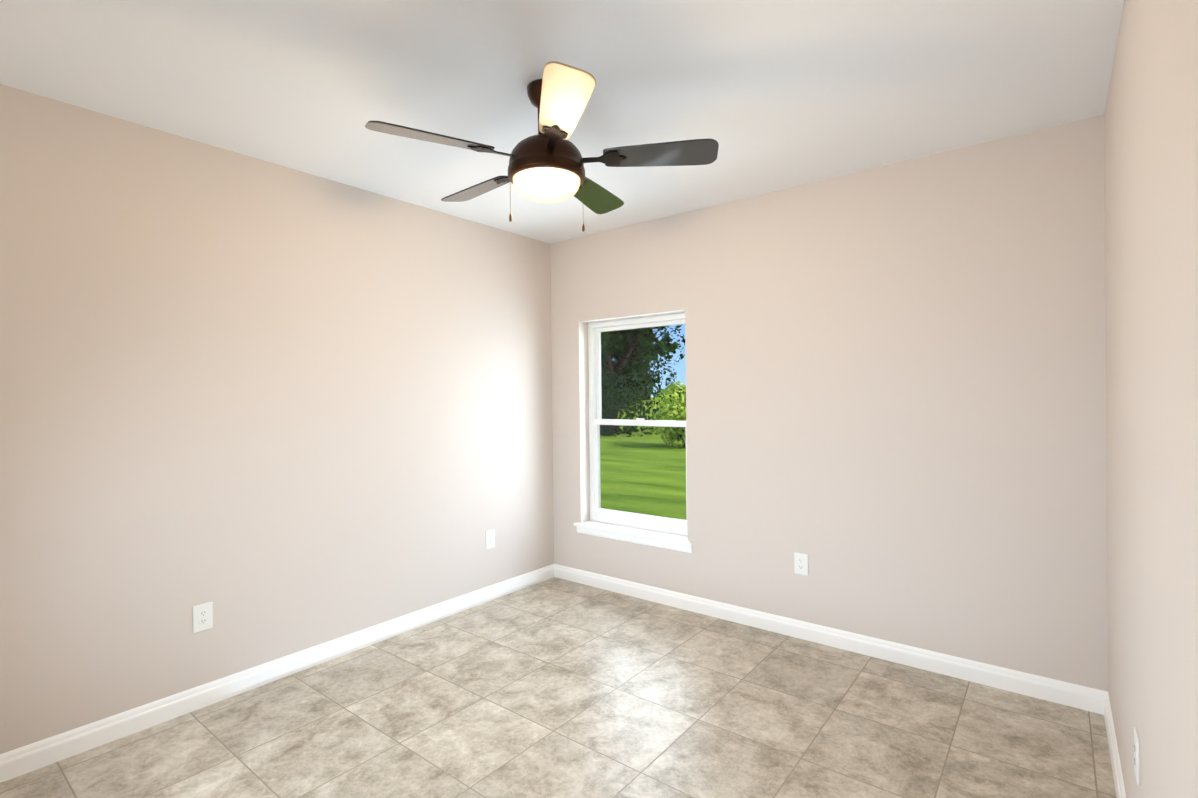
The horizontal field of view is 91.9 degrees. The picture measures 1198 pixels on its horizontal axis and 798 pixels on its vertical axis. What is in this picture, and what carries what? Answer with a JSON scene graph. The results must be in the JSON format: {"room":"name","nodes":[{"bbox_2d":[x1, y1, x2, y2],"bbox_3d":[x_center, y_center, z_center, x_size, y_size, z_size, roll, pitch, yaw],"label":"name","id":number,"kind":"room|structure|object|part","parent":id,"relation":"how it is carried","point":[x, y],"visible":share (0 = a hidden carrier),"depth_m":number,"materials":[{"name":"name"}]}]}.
{"room":"empty bedroom","nodes":[
{"label":"empty bedroom","id":0,"kind":"room"},
{"bbox_2d":[0,84,553,753],"bbox_3d":[-1.642,0.115,3.380,0.250,2.740,4.242,0,0,38],"label":"wall","id":1,"kind":"structure","parent":0,"point":[270,410],"depth_m":2.91,"materials":[{"name":"beige paint"}]},
{"bbox_2d":[193,601,212,632],"bbox_3d":[-1.921,1.059,2.810,0.008,0.130,0.084,0,0,38],"label":"electrical outlet","id":2,"kind":"object","parent":1,"relation":"attached to","point":[202,617],"visible":1,"depth_m":2.81,"materials":[{"name":"white plastic"}]},
{"bbox_2d":[0,564,555,782],"bbox_3d":[-1.522,1.431,3.304,0.015,0.105,3.742,0,0,38],"label":"baseboard","id":3,"kind":"structure","parent":1,"relation":"attached to","point":[64,746],"depth_m":2.89,"materials":[{"name":"white paint"}]},
{"bbox_2d":[486,529,494,548],"bbox_3d":[-0.794,1.026,4.238,0.008,0.130,0.084,0,0,38],"label":"electrical outlet","id":4,"kind":"object","parent":1,"relation":"attached to","point":[490,538],"visible":1,"depth_m":4.24,"materials":[{"name":"white plastic"}]},
{"bbox_2d":[0,577,1115,797],"bbox_3d":[-0.178,1.534,2.245,3.938,0.120,4.242,0,0,38],"label":"floor","id":5,"kind":"structure","parent":0,"point":[554,687],"depth_m":2.59,"materials":[{"name":"tile"}]},
{"bbox_2d":[0,0,1123,243],"bbox_3d":[-0.210,-1.325,2.230,3.938,0.120,4.242,0,0,38],"label":"ceiling","id":6,"kind":"structure","parent":0,"point":[768,96],"depth_m":2.30,"materials":[{"name":"white paint"}]},
{"bbox_2d":[365,61,718,231],"bbox_3d":[-0.237,-0.963,2.393,1.296,0.606,1.328,0,0,38],"label":"ceiling fan","id":7,"kind":"object","parent":6,"relation":"hanging from","point":[546,163],"visible":1,"depth_m":2.25,"materials":[{"name":"brown metal"}]},
{"bbox_3d":[-0.620,-0.962,2.136,0.275,0.041,0.450,0,0,38],"label":"blade","id":8,"kind":"part","parent":7,"relation":"part of","materials":[{"name":"black wood"}]},
{"bbox_3d":[-0.548,-0.966,2.677,0.456,0.041,0.163,0,0,38],"label":"blade","id":9,"kind":"part","parent":7,"relation":"part of","materials":[{"name":"black wood"}]},
{"bbox_3d":[-0.343,-0.805,2.267,0.014,0.224,0.022,0,0,38],"label":"chain","id":10,"kind":"part","parent":7,"relation":"part of","materials":[{"name":"brown"}]},
{"bbox_3d":[-0.213,-0.854,2.360,0.274,0.079,0.274,0,0,38],"label":"lamp shade","id":11,"kind":"part","parent":7,"relation":"part of","materials":[{"name":"white glass"}]},
{"bbox_3d":[-0.122,-0.967,1.904,0.406,0.041,0.368,0,0,38],"label":"blade","id":12,"kind":"part","parent":7,"relation":"part of","materials":[{"name":"beige wood"}]},
{"bbox_3d":[-0.068,-0.790,2.289,0.022,0.259,0.013,0,0,38],"label":"chain","id":13,"kind":"part","parent":7,"relation":"part of","materials":[{"name":"brown"}]},
{"bbox_3d":[-0.029,-0.973,2.783,0.223,0.041,0.458,0,0,38],"label":"blade","id":14,"kind":"part","parent":7,"relation":"part of","materials":[{"name":"green wood"}]},
{"bbox_3d":[0.247,-0.973,2.310,0.431,0.041,0.327,0,0,38],"label":"blade","id":15,"kind":"part","parent":7,"relation":"part of","materials":[{"name":"black wood"}]},
{"bbox_2d":[550,114,1107,691],"bbox_3d":[1.042,0.082,3.804,3.438,2.740,0.250,0,0,38],"label":"wall","id":16,"kind":"structure","parent":0,"point":[896,402],"depth_m":3.19,"materials":[{"name":"beige paint"}]},
{"bbox_2d":[574,520,692,552],"bbox_3d":[0.260,1.020,4.327,1.050,0.084,0.157,0,0,38],"label":"window sill","id":17,"kind":"structure","parent":16,"relation":"attached to","point":[667,540],"depth_m":4.27,"materials":[{"name":"white paint"}]},
{"bbox_2d":[588,312,686,534],"bbox_3d":[0.322,0.181,4.413,0.960,1.592,0.080,0,0,38],"label":"window","id":18,"kind":"structure","parent":16,"relation":"in","point":[638,520],"depth_m":4.53,"materials":[{"name":"white plastic"}]},
{"bbox_2d":[794,552,807,575],"bbox_3d":[1.225,1.000,3.510,0.084,0.130,0.008,0,0,38],"label":"electrical outlet","id":19,"kind":"object","parent":16,"relation":"attached to","point":[800,563],"visible":1,"depth_m":3.51,"materials":[{"name":"white plastic"}]},
{"bbox_2d":[556,564,1099,713],"bbox_3d":[0.979,1.401,3.703,3.390,0.105,0.015,0,0,38],"label":"baseboard","id":20,"kind":"structure","parent":16,"relation":"attached to","point":[1044,688],"depth_m":3.28,"materials":[{"name":"white paint"}]},
{"bbox_2d":[1104,0,1197,797],"bbox_3d":[1.254,0.094,1.095,0.250,2.740,4.242,0,0,38],"label":"wall","id":21,"kind":"structure","parent":0,"point":[1151,191],"depth_m":1.36,"materials":[{"name":"beige paint"}]},
{"bbox_2d":[1100,690,1125,797],"bbox_3d":[1.164,1.412,1.185,0.015,0.105,3.742,0,0,38],"label":"baseboard","id":22,"kind":"structure","parent":21,"relation":"attached to","point":[1105,708],"depth_m":2.30,"materials":[{"name":"white paint"}]},
{"bbox_2d":[1134,727,1139,785],"bbox_3d":[1.546,1.026,1.666,0.008,0.130,0.084,0,0,38],"label":"electrical outlet","id":23,"kind":"object","parent":21,"relation":"attached to","point":[1137,755],"visible":0.98,"depth_m":1.65,"materials":[{"name":"white plastic"}]},
{"label":"outside","id":24,"kind":"structure","parent":0,"visible":0},
{"bbox_2d":[600,397,686,519],"bbox_3d":[145.094,-1.196,269.899,700.000,0.200,596.008,0,0,38],"label":"lawn","id":25,"kind":"structure","parent":24,"point":[621,456],"depth_m":13.11,"materials":[{"name":"green plant"}]},
{"bbox_2d":[600,324,685,447],"bbox_3d":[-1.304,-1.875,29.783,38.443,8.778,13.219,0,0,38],"label":"tree","id":26,"kind":"object","parent":25,"relation":"on","point":[621,400],"depth_m":26.42,"materials":[{"name":"green plant"}]},
{"bbox_2d":[642,385,676,399],"bbox_3d":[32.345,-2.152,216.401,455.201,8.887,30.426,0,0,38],"label":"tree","id":27,"kind":"object","parent":25,"relation":"on","point":[659,391],"depth_m":211.78,"materials":[{"name":"green plant"}]}
]}

